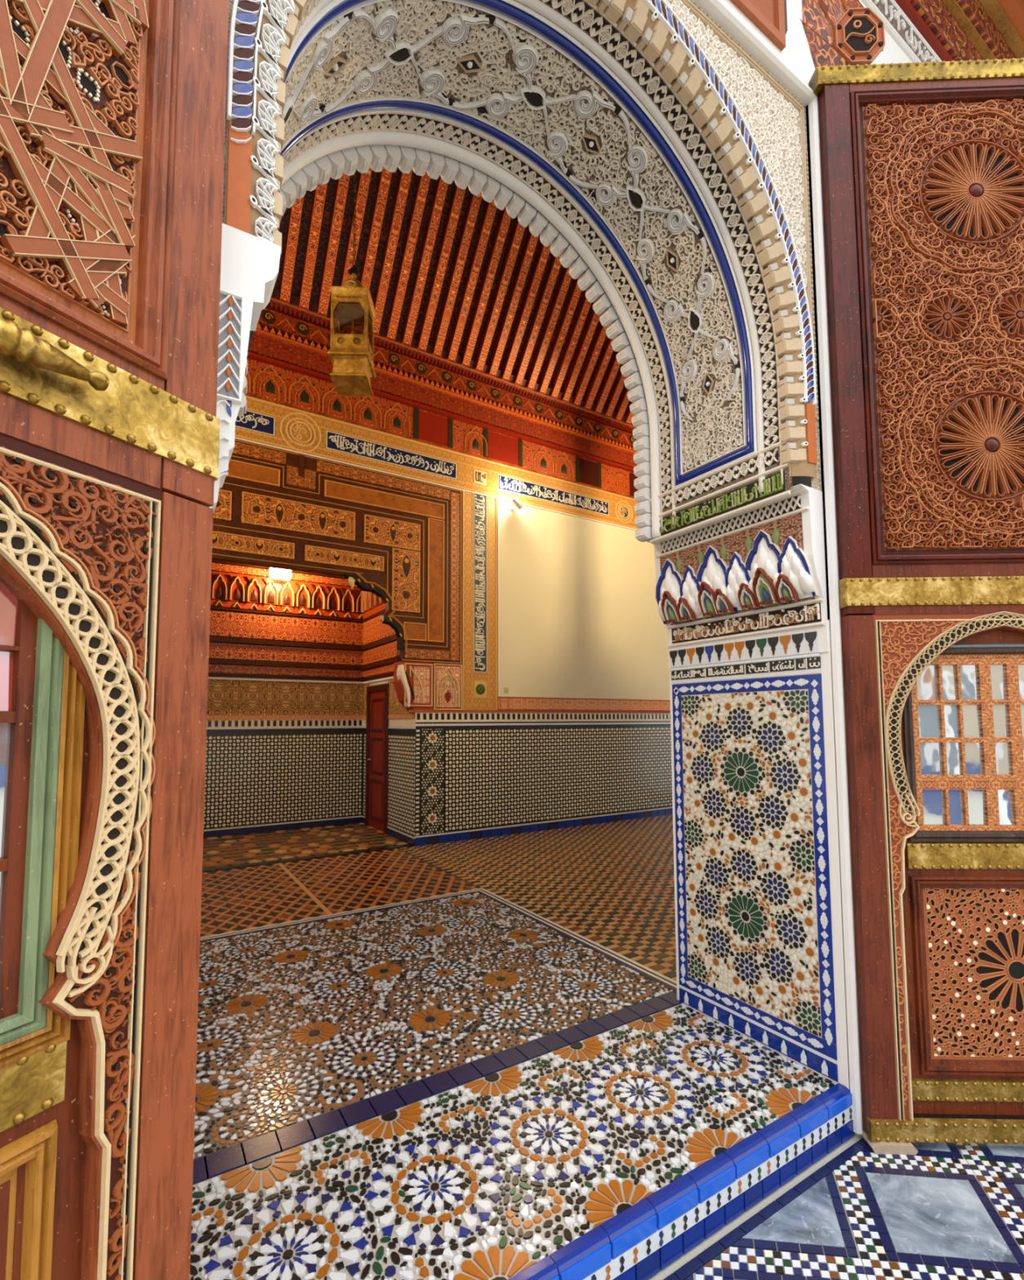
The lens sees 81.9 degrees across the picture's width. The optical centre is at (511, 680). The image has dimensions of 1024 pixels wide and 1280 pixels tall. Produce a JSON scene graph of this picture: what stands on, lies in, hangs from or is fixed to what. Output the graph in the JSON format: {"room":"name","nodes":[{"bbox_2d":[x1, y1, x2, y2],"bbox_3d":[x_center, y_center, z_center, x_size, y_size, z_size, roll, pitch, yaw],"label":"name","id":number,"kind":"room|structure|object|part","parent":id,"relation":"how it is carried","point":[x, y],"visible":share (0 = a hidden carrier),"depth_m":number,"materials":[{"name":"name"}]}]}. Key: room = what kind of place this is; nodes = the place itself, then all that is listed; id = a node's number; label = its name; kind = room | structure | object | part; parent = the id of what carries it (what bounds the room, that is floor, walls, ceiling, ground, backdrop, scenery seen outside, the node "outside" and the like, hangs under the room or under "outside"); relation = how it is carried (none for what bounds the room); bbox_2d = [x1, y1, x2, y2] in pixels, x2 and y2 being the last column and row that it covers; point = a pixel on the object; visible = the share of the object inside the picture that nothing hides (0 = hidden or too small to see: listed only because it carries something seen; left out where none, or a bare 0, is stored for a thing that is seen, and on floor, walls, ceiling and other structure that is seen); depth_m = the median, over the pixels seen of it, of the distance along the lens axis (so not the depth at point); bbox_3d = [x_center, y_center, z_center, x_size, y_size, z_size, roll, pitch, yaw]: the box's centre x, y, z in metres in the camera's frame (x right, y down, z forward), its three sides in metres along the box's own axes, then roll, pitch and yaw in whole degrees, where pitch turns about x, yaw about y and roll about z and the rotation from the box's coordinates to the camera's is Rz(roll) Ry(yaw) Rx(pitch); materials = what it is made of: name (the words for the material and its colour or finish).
{"room":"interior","nodes":[
{"label":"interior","id":0,"kind":"room"},
{"bbox_2d":[192,814,682,1184],"bbox_3d":[-0.616,1.767,5.582,13.000,0.016,6.100,2,-5,-32],"label":"floor","id":1,"kind":"structure","parent":0,"point":[342,967],"depth_m":3.38,"materials":[{"name":"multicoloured tile"}]},
{"bbox_2d":[203,395,672,846],"bbox_3d":[-1.810,-2.023,7.596,13.269,8.200,2.090,2,-5,-32],"label":"wall","id":2,"kind":"structure","parent":0,"point":[559,606],"depth_m":7.61,"materials":[{"name":"beige paint"}]},
{"bbox_3d":[-3.127,-1.557,6.636,3.650,0.090,1.874,2,-5,-32],"label":"moulding","id":3,"kind":"part","parent":2,"relation":"part of","materials":[{"name":"brown wood"}]},
{"bbox_2d":[268,567,291,584],"bbox_3d":[-3.001,-1.377,7.657,0.260,0.210,0.140,2,-5,-32],"label":"lamp","id":4,"kind":"object","parent":2,"relation":"attached to","point":[277,575],"visible":0.82,"depth_m":7.62,"materials":[{"name":"beige glass"}]},
{"bbox_3d":[-3.124,-0.950,6.594,3.650,0.038,1.874,2,-5,-32],"label":"moulding","id":5,"kind":"part","parent":2,"relation":"part of","materials":[{"name":"orange wood"}]},
{"bbox_3d":[-3.120,-0.129,6.537,3.650,0.052,1.874,2,-5,-32],"label":"moulding","id":6,"kind":"part","parent":2,"relation":"part of","materials":[{"name":"red paint"}]},
{"bbox_3d":[-3.122,-0.567,6.567,3.650,0.075,1.874,2,-5,-32],"label":"moulding","id":7,"kind":"part","parent":2,"relation":"part of","materials":[{"name":"orange wood"}]},
{"bbox_3d":[-3.120,-0.293,6.549,3.650,0.067,1.874,2,-5,-32],"label":"moulding","id":8,"kind":"part","parent":2,"relation":"part of","materials":[{"name":"orange wood"}]},
{"bbox_3d":[-3.110,1.800,6.404,3.650,0.080,1.874,2,-5,-32],"label":"skirting","id":9,"kind":"part","parent":2,"relation":"part of","materials":[{"name":"blue tile"}]},
{"bbox_2d":[211,439,461,663],"bbox_3d":[-2.491,-1.322,5.942,4.405,2.110,0.126,2,-5,-32],"label":"panelling","id":10,"kind":"object","parent":2,"relation":"attached to","point":[397,539],"visible":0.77,"depth_m":6.44,"materials":[{"name":"orange wood"}]},
{"bbox_3d":[-3.194,-1.722,5.473,1.090,0.300,0.018,2,-5,-32],"label":"panel","id":11,"kind":"part","parent":10,"relation":"part of","materials":[{"name":"brown wood"}]},
{"bbox_3d":[-2.650,-2.078,5.841,0.680,0.185,0.018,2,-5,-32],"label":"panel","id":12,"kind":"part","parent":10,"relation":"part of","materials":[{"name":"orange wood"}]},
{"bbox_3d":[-2.687,-1.346,5.766,1.085,0.175,0.018,2,-5,-32],"label":"panel","id":13,"kind":"part","parent":10,"relation":"part of","materials":[{"name":"brown wood"}]},
{"bbox_3d":[-3.034,-2.309,5.621,1.680,0.120,0.010,2,-5,-32],"label":"border panel","id":14,"kind":"part","parent":10,"relation":"part of","materials":[{"name":"brown wood"}]},
{"bbox_3d":[-2.180,-1.693,6.110,1.135,0.320,0.018,2,-5,-32],"label":"panel","id":15,"kind":"part","parent":10,"relation":"part of","materials":[{"name":"brown wood"}]},
{"bbox_3d":[-2.191,-2.112,6.138,0.290,0.200,0.010,2,-5,-32],"label":"border panel","id":16,"kind":"part","parent":10,"relation":"part of","materials":[{"name":"brown wood"}]},
{"bbox_3d":[-1.781,-1.311,6.334,0.855,0.175,0.018,2,-5,-32],"label":"panel","id":17,"kind":"part","parent":10,"relation":"part of","materials":[{"name":"brown wood"}]},
{"bbox_3d":[-1.400,-2.246,6.646,1.560,0.120,0.010,2,-5,-32],"label":"border panel","id":18,"kind":"part","parent":10,"relation":"part of","materials":[{"name":"brown wood"}]},
{"bbox_3d":[-1.395,-2.022,6.628,1.405,0.190,0.018,2,-5,-32],"label":"panel","id":19,"kind":"part","parent":10,"relation":"part of","materials":[{"name":"orange wood"}]},
{"bbox_3d":[-1.338,-1.661,6.638,0.665,0.320,0.018,2,-5,-32],"label":"panel","id":20,"kind":"part","parent":10,"relation":"part of","materials":[{"name":"brown wood"}]},
{"bbox_3d":[-1.198,-1.134,6.688,0.340,0.715,0.018,2,-5,-32],"label":"panel","id":21,"kind":"part","parent":10,"relation":"part of","materials":[{"name":"orange wood"}]},
{"bbox_3d":[-1.100,-0.560,6.708,0.285,0.210,0.018,2,-5,-32],"label":"panel","id":22,"kind":"part","parent":10,"relation":"part of","materials":[{"name":"orange wood"}]},
{"bbox_3d":[-0.967,-0.305,6.778,0.560,0.110,0.010,2,-5,-32],"label":"border panel","id":23,"kind":"part","parent":10,"relation":"part of","materials":[{"name":"orange wood"}]},
{"bbox_3d":[-0.887,-1.175,6.887,0.215,1.460,0.018,2,-5,-32],"label":"panel","id":24,"kind":"part","parent":10,"relation":"part of","materials":[{"name":"orange wood"}]},
{"bbox_3d":[-0.680,-1.251,7.027,0.120,2.030,0.010,2,-5,-32],"label":"border panel","id":25,"kind":"part","parent":10,"relation":"part of","materials":[{"name":"brown wood"}]},
{"bbox_2d":[364,683,389,834],"bbox_3d":[-1.757,0.983,7.699,0.076,1.875,0.825,2,-5,-32],"label":"door","id":26,"kind":"structure","parent":2,"relation":"in","point":[376,783],"depth_m":7.69,"materials":[{"name":"red paint"}]},
{"bbox_3d":[-1.757,1.549,7.659,0.014,0.520,0.465,2,-5,-32],"label":"panel","id":27,"kind":"part","parent":26,"relation":"part of","materials":[{"name":"red paint"}]},
{"bbox_3d":[-1.760,0.980,7.698,0.014,0.480,0.465,2,-5,-32],"label":"panel","id":28,"kind":"part","parent":26,"relation":"part of","materials":[{"name":"red paint"}]},
{"bbox_3d":[-1.762,0.452,7.734,0.014,0.440,0.465,2,-5,-32],"label":"panel","id":29,"kind":"part","parent":26,"relation":"part of","materials":[{"name":"red paint"}]},
{"bbox_2d":[393,661,462,711],"bbox_3d":[-0.972,0.075,6.854,0.793,0.562,0.250,2,-5,-32],"label":"plaster panel","id":30,"kind":"object","parent":2,"relation":"attached to","point":[418,686],"visible":1,"depth_m":6.77,"materials":[{"name":"paint"}]},
{"bbox_3d":[-0.020,-1.195,7.451,10.200,3.130,0.010,2,-5,-32],"label":"gilt frame","id":31,"kind":"part","parent":2,"relation":"part of","materials":[{"name":"gold wood"}]},
{"bbox_2d":[245,296,637,498],"bbox_3d":[-1.156,-3.348,6.757,13.000,1.080,0.236,2,-5,-32],"label":"crown molding","id":32,"kind":"structure","parent":2,"relation":"attached to","point":[414,397],"depth_m":6.99,"materials":[{"name":"red paint"}]},
{"bbox_3d":[-1.199,-3.208,6.817,13.000,0.060,0.071,2,-5,-32],"label":"moulding","id":33,"kind":"part","parent":32,"relation":"part of","materials":[{"name":"red paint"}]},
{"bbox_3d":[-0.820,-2.979,7.037,6.910,0.360,0.014,2,-5,-32],"label":"frieze panel","id":34,"kind":"part","parent":32,"relation":"part of","materials":[{"name":"red paint"}]},
{"bbox_3d":[-1.187,-3.449,6.812,13.000,0.020,0.121,2,-5,-32],"label":"moulding","id":35,"kind":"part","parent":32,"relation":"part of","materials":[{"name":"red wood"}]},
{"bbox_3d":[-1.158,-3.764,6.785,13.000,0.045,0.236,2,-5,-32],"label":"moulding","id":36,"kind":"part","parent":32,"relation":"part of","materials":[{"name":"red wood"}]},
{"bbox_2d":[503,687,508,693],"bbox_3d":[-0.068,0.114,7.324,0.070,0.070,0.013,2,-5,-32],"label":"switch plate","id":37,"kind":"object","parent":2,"relation":"attached to","point":[505,689],"visible":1,"depth_m":7.32,"materials":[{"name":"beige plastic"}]},
{"bbox_2d":[511,496,523,509],"bbox_3d":[0.043,-2.220,7.419,0.134,0.157,0.203,2,-5,-32],"label":"wall spotlight","id":38,"kind":"object","parent":2,"relation":"attached to","point":[515,500],"visible":1,"depth_m":7.35,"materials":[{"name":"white metal"}]},
{"bbox_2d":[267,167,635,429],"bbox_3d":[-0.173,-4.910,5.096,13.200,2.400,3.934,2,-5,-32],"label":"ceiling","id":39,"kind":"structure","parent":0,"point":[447,273],"depth_m":6.38,"materials":[{"name":"red paint"}]},
{"bbox_2d":[327,170,376,395],"bbox_3d":[-1.167,-4.082,4.413,0.288,3.893,0.288,0,-4,-3],"label":"brass lantern","id":40,"kind":"object","parent":39,"relation":"hanging from","point":[351,356],"visible":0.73,"depth_m":4.20,"materials":[{"name":"gold metal"}]},
{"bbox_3d":[-1.276,-2.547,4.180,0.011,0.400,0.011,-2,-4,20],"label":"corner post","id":41,"kind":"part","parent":40,"relation":"part of","materials":[{"name":"gold metal"}]},
{"bbox_3d":[-1.284,-2.542,4.301,0.011,0.394,0.244,0,-4,-3],"label":"frame","id":42,"kind":"part","parent":40,"relation":"part of","materials":[{"name":"gold metal"}]},
{"bbox_3d":[-1.287,-2.530,4.423,0.011,0.400,0.011,-2,-4,20],"label":"corner post","id":43,"kind":"part","parent":40,"relation":"part of","materials":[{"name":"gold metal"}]},
{"bbox_3d":[-1.154,-2.551,4.183,0.244,0.394,0.011,0,-4,-3],"label":"frame","id":44,"kind":"part","parent":40,"relation":"part of","materials":[{"name":"gold metal"}]},
{"bbox_2d":[329,355,373,395],"bbox_3d":[-1.158,-2.215,4.284,0.256,0.150,0.256,0,-4,-3],"label":"lantern","id":45,"kind":"object","parent":40,"relation":"on","point":[350,375],"depth_m":4.19,"materials":[{"name":"gold metal"}]},
{"bbox_3d":[-1.161,-2.765,4.322,0.276,0.052,0.276,0,-4,-3],"label":"plate","id":46,"kind":"part","parent":40,"relation":"part of","materials":[{"name":"gold metal"}]},
{"bbox_3d":[-1.170,-4.532,4.444,0.020,2.990,0.019,-4,-5,42],"label":"chain","id":47,"kind":"part","parent":40,"relation":"part of","materials":[{"name":"gold metal"}]},
{"bbox_3d":[-1.165,-2.534,4.431,0.244,0.394,0.011,0,-4,-3],"label":"frame","id":48,"kind":"part","parent":40,"relation":"part of","materials":[{"name":"gold metal"}]},
{"bbox_3d":[-1.033,-2.548,4.191,0.011,0.400,0.011,-2,-4,20],"label":"corner post","id":49,"kind":"part","parent":40,"relation":"part of","materials":[{"name":"gold metal"}]},
{"bbox_3d":[-1.036,-2.542,4.312,0.011,0.394,0.244,0,-4,-3],"label":"frame","id":50,"kind":"part","parent":40,"relation":"part of","materials":[{"name":"gold metal"}]},
{"bbox_2d":[222,0,912,1089],"bbox_3d":[1.109,-2.362,2.896,13.200,8.200,0.845,2,-5,-32],"label":"wall","id":51,"kind":"structure","parent":0,"point":[775,119],"depth_m":2.38,"materials":[{"name":"white paint"}]},
{"bbox_2d":[0,0,228,1279],"bbox_3d":[-0.825,-0.537,0.618,0.123,4.208,1.209,-2,-4,27],"label":"door leaf","id":52,"kind":"structure","parent":51,"relation":"in","point":[113,112],"depth_m":0.93,"materials":[{"name":"brown wood"}]},
{"bbox_3d":[-0.737,0.366,0.825,0.003,0.198,0.038,-2,-5,29],"label":"pane","id":53,"kind":"part","parent":52,"relation":"part of","materials":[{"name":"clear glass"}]},
{"bbox_3d":[-0.863,0.985,0.524,0.020,0.635,0.670,-2,-4,27],"label":"wicket panel","id":54,"kind":"part","parent":52,"relation":"part of","materials":[{"name":"brown wood"}]},
{"bbox_3d":[-0.738,0.157,0.840,0.004,0.198,0.038,-2,-4,28],"label":"pane","id":55,"kind":"part","parent":52,"relation":"part of","materials":[{"name":"clear glass"}]},
{"bbox_3d":[-0.739,0.000,0.850,0.006,0.093,0.038,-2,-4,26],"label":"pane","id":56,"kind":"part","parent":52,"relation":"part of","materials":[{"name":"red glass"}]},
{"bbox_3d":[-0.739,-0.110,0.858,0.005,0.123,0.039,-3,-5,31],"label":"pane","id":57,"kind":"part","parent":52,"relation":"part of","materials":[{"name":"red glass"}]},
{"bbox_3d":[-0.845,0.991,0.515,0.020,0.722,0.760,-2,-4,27],"label":"wicket moulding","id":58,"kind":"part","parent":52,"relation":"part of","materials":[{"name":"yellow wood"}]},
{"bbox_3d":[-0.847,0.130,0.573,0.018,0.780,0.778,-2,-4,27],"label":"window moulding","id":59,"kind":"part","parent":52,"relation":"part of","materials":[{"name":"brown wood"}]},
{"bbox_3d":[-0.862,0.569,0.552,0.022,1.850,0.870,-2,-4,27],"label":"wicket door","id":60,"kind":"part","parent":52,"relation":"part of","materials":[{"name":"brown wood"}]},
{"bbox_3d":[-0.865,-1.534,0.693,0.040,1.905,0.890,-2,-4,27],"label":"panel","id":61,"kind":"part","parent":52,"relation":"part of","materials":[{"name":"brown wood"}]},
{"bbox_3d":[-0.821,0.008,0.568,0.012,0.802,0.975,-2,-4,27],"label":"arch trim","id":62,"kind":"part","parent":52,"relation":"part of","materials":[{"name":"beige paint"}]},
{"bbox_3d":[-0.824,0.599,0.530,0.001,1.926,0.970,-2,-4,27],"label":"keyhole frame","id":63,"kind":"part","parent":52,"relation":"part of","materials":[{"name":"brown wood"}]},
{"bbox_3d":[-0.852,-0.457,0.615,0.057,0.195,0.960,-2,-4,27],"label":"rail","id":64,"kind":"part","parent":52,"relation":"part of","materials":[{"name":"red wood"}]},
{"bbox_3d":[-0.839,-1.535,0.679,0.042,1.965,0.960,-2,-4,27],"label":"panel moulding","id":65,"kind":"part","parent":52,"relation":"part of","materials":[{"name":"red wood"}]},
{"bbox_2d":[211,222,280,512],"bbox_3d":[-0.591,-0.625,1.250,0.161,0.625,0.116,2,-5,-32],"label":"corbel","id":66,"kind":"object","parent":51,"relation":"attached to","point":[250,264],"visible":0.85,"depth_m":1.21,"materials":[{"name":"white paint"}]},
{"bbox_3d":[-0.577,-0.590,1.196,0.053,0.409,0.014,2,-5,-32],"label":"carved panel","id":67,"kind":"part","parent":66,"relation":"part of","materials":[{"name":"paint"}]},
{"bbox_2d":[223,0,817,543],"bbox_3d":[0.080,-1.533,2.190,2.138,1.581,0.872,2,-5,-32],"label":"arch","id":68,"kind":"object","parent":51,"relation":"attached to","point":[608,130],"depth_m":2.33,"materials":[{"name":"paint"}]},
{"bbox_3d":[-0.099,-1.472,2.473,1.936,1.459,0.058,2,-5,-32],"label":"white moulding","id":69,"kind":"part","parent":68,"relation":"part of","materials":[{"name":"paint"}]},
{"bbox_2d":[208,0,862,1134],"bbox_3d":[0.333,-0.424,1.760,2.283,4.184,0.052,2,-5,-32],"label":"trim","id":70,"kind":"structure","parent":51,"relation":"attached to","point":[717,11],"depth_m":2.32,"materials":[{"name":"white paint"}]},
{"bbox_2d":[647,484,828,668],"bbox_3d":[0.977,-0.414,2.676,0.171,0.655,0.831,2,-5,-32],"label":"frieze","id":71,"kind":"object","parent":51,"relation":"attached to","point":[757,572],"visible":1,"depth_m":2.57,"materials":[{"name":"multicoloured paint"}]},
{"bbox_2d":[729,0,787,50],"bbox_3d":[0.881,-3.036,2.295,0.572,0.935,0.030,2,-5,-32],"label":"decorative panel","id":72,"kind":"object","parent":51,"relation":"in","point":[769,16],"depth_m":2.35,"materials":[{"name":"brown wood"}]},
{"bbox_2d":[669,619,855,1133],"bbox_3d":[1.046,0.753,2.631,0.046,1.950,0.844,2,-5,-32],"label":"panel","id":73,"kind":"object","parent":51,"relation":"attached to","point":[754,923],"visible":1,"depth_m":2.56,"materials":[{"name":"multicoloured tile"}]},
{"bbox_2d":[799,0,884,69],"bbox_3d":[1.400,-2.946,2.531,0.380,0.673,0.184,2,-5,-32],"label":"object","id":74,"kind":"object","parent":51,"relation":"attached to","point":[837,33],"visible":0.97,"depth_m":2.54,"materials":[{"name":"paint"}]},
{"bbox_2d":[808,57,1023,1155],"bbox_3d":[1.866,-0.421,2.288,1.209,4.236,0.100,0,-4,2],"label":"door leaf","id":75,"kind":"structure","parent":51,"relation":"in","point":[922,164],"depth_m":2.29,"materials":[{"name":"brown wood"}]},
{"bbox_3d":[1.611,0.007,2.299,0.091,0.141,0.005,0,-4,0],"label":"pane","id":76,"kind":"part","parent":75,"relation":"part of","materials":[{"name":"clear glass"}]},
{"bbox_3d":[1.612,0.156,2.288,0.091,0.131,0.006,0,-4,2],"label":"pane","id":77,"kind":"part","parent":75,"relation":"part of","materials":[{"name":"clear glass"}]},
{"bbox_3d":[1.613,0.299,2.278,0.091,0.128,0.004,0,-4,1],"label":"pane","id":78,"kind":"part","parent":75,"relation":"part of","materials":[{"name":"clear glass"}]},
{"bbox_3d":[1.614,0.484,2.266,0.091,0.138,0.003,0,-4,1],"label":"pane","id":79,"kind":"part","parent":75,"relation":"part of","materials":[{"name":"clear glass"}]},
{"bbox_3d":[1.867,-2.463,2.438,0.960,0.131,0.057,0,-4,2],"label":"rail","id":80,"kind":"part","parent":75,"relation":"part of","materials":[{"name":"brown wood"}]},
{"bbox_3d":[1.871,-1.434,2.347,0.960,1.965,0.042,0,-4,2],"label":"panel moulding","id":81,"kind":"part","parent":75,"relation":"part of","materials":[{"name":"red wood"}]},
{"bbox_3d":[1.872,-1.432,2.376,0.890,1.905,0.040,0,-4,2],"label":"panel","id":82,"kind":"part","parent":75,"relation":"part of","materials":[{"name":"brown wood"}]},
{"bbox_3d":[1.877,-0.355,2.293,0.960,0.195,0.057,0,-4,2],"label":"rail","id":83,"kind":"part","parent":75,"relation":"part of","materials":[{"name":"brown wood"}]},
{"bbox_3d":[1.882,0.700,2.194,0.970,1.926,0.001,0,-4,2],"label":"keyhole frame","id":84,"kind":"part","parent":75,"relation":"part of","materials":[{"name":"red wood"}]},
{"bbox_3d":[1.695,0.006,2.296,0.063,0.141,0.005,0,-4,3],"label":"pane","id":85,"kind":"part","parent":75,"relation":"part of","materials":[{"name":"clear glass"}]},
{"bbox_3d":[1.696,0.156,2.286,0.063,0.131,0.003,-1,-4,4],"label":"pane","id":86,"kind":"part","parent":75,"relation":"part of","materials":[{"name":"clear glass"}]},
{"bbox_3d":[1.697,0.299,2.276,0.063,0.128,0.003,-1,-4,5],"label":"pane","id":87,"kind":"part","parent":75,"relation":"part of","materials":[{"name":"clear glass"}]},
{"bbox_3d":[1.879,0.117,2.229,0.927,0.767,0.011,0,-4,2],"label":"arch trim","id":88,"kind":"part","parent":75,"relation":"part of","materials":[{"name":"beige paint"}]},
{"bbox_3d":[1.698,0.483,2.263,0.063,0.138,0.005,0,-4,0],"label":"pane","id":89,"kind":"part","parent":75,"relation":"part of","materials":[{"name":"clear glass"}]},
{"bbox_3d":[1.883,0.671,2.240,0.870,1.850,0.022,0,-4,2],"label":"wicket door","id":90,"kind":"part","parent":75,"relation":"part of","materials":[{"name":"brown wood"}]},
{"bbox_3d":[1.881,0.233,2.262,0.750,0.752,0.034,0,-4,2],"label":"window moulding","id":91,"kind":"part","parent":75,"relation":"part of","materials":[{"name":"brown wood"}]},
{"bbox_3d":[1.884,1.093,2.193,0.760,0.722,0.020,0,-4,2],"label":"wicket moulding","id":92,"kind":"part","parent":75,"relation":"part of","materials":[{"name":"brown wood"}]},
{"bbox_3d":[1.771,0.006,2.293,0.075,0.141,0.004,0,-4,3],"label":"pane","id":93,"kind":"part","parent":75,"relation":"part of","materials":[{"name":"clear glass"}]},
{"bbox_3d":[1.772,0.155,2.283,0.075,0.131,0.006,0,-4,3],"label":"pane","id":94,"kind":"part","parent":75,"relation":"part of","materials":[{"name":"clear glass"}]},
{"bbox_3d":[1.885,1.088,2.214,0.670,0.635,0.020,0,-4,2],"label":"wicket panel","id":95,"kind":"part","parent":75,"relation":"part of","materials":[{"name":"brown wood"}]},
{"bbox_3d":[1.773,0.298,2.273,0.075,0.128,0.004,0,-4,2],"label":"pane","id":96,"kind":"part","parent":75,"relation":"part of","materials":[{"name":"clear glass"}]},
{"bbox_3d":[1.774,0.483,2.261,0.075,0.138,0.005,0,-4,2],"label":"pane","id":97,"kind":"part","parent":75,"relation":"part of","materials":[{"name":"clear glass"}]},
{"bbox_3d":[1.878,-0.135,2.279,0.670,0.024,0.019,0,-4,2],"label":"iron rail","id":98,"kind":"part","parent":75,"relation":"part of","materials":[{"name":"grey metal"}]},
{"bbox_3d":[1.880,0.005,2.290,0.066,0.141,0.006,0,-4,3],"label":"pane","id":99,"kind":"part","parent":75,"relation":"part of","materials":[{"name":"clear glass"}]},
{"bbox_3d":[1.881,0.154,2.280,0.066,0.131,0.005,0,-4,3],"label":"pane","id":100,"kind":"part","parent":75,"relation":"part of","materials":[{"name":"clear glass"}]},
{"bbox_3d":[1.881,0.298,2.270,0.066,0.128,0.003,-1,-4,4],"label":"pane","id":101,"kind":"part","parent":75,"relation":"part of","materials":[{"name":"clear glass"}]},
{"bbox_3d":[1.882,0.482,2.257,0.066,0.138,0.006,0,-4,1],"label":"pane","id":102,"kind":"part","parent":75,"relation":"part of","materials":[{"name":"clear glass"}]},
{"bbox_3d":[1.988,0.004,2.287,0.075,0.141,0.005,0,-4,0],"label":"pane","id":103,"kind":"part","parent":75,"relation":"part of","materials":[{"name":"clear glass"}]},
{"bbox_3d":[1.989,0.154,2.276,0.075,0.131,0.006,-1,-4,4],"label":"pane","id":104,"kind":"part","parent":75,"relation":"part of","materials":[{"name":"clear glass"}]},
{"bbox_2d":[861,0,1023,62],"bbox_3d":[4.327,-3.567,3.959,6.700,0.800,0.950,2,-5,-32],"label":"ceiling","id":105,"kind":"structure","parent":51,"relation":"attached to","point":[925,30],"depth_m":3.24,"materials":[{"name":"paint"}]},
{"bbox_3d":[4.091,-3.358,4.322,6.700,0.045,0.040,2,-5,-32],"label":"moulding","id":106,"kind":"part","parent":105,"relation":"part of","materials":[{"name":"red paint"}]},
{"bbox_3d":[4.103,-3.617,4.319,6.700,0.030,0.090,2,-5,-32],"label":"gilt moulding","id":107,"kind":"part","parent":105,"relation":"part of","materials":[{"name":"brown wood"}]},
{"bbox_3d":[4.121,-3.798,4.301,6.700,0.030,0.160,2,-5,-32],"label":"gilt moulding","id":108,"kind":"part","parent":105,"relation":"part of","materials":[{"name":"brown wood"}]},
{"bbox_2d":[648,1133,1023,1279],"bbox_3d":[3.890,1.104,-6.272,28.000,0.005,17.400,2,-5,-32],"label":"floor","id":109,"kind":"structure","parent":0,"point":[944,1211],"depth_m":1.82,"materials":[{"name":"tile"}]},
{"bbox_2d":[189,1003,854,1279],"bbox_3d":[0.100,1.606,2.017,2.245,0.172,0.933,2,-5,-32],"label":"threshold step","id":110,"kind":"structure","parent":109,"relation":"on","point":[615,1153],"depth_m":1.83,"materials":[{"name":"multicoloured tile"}]}
]}

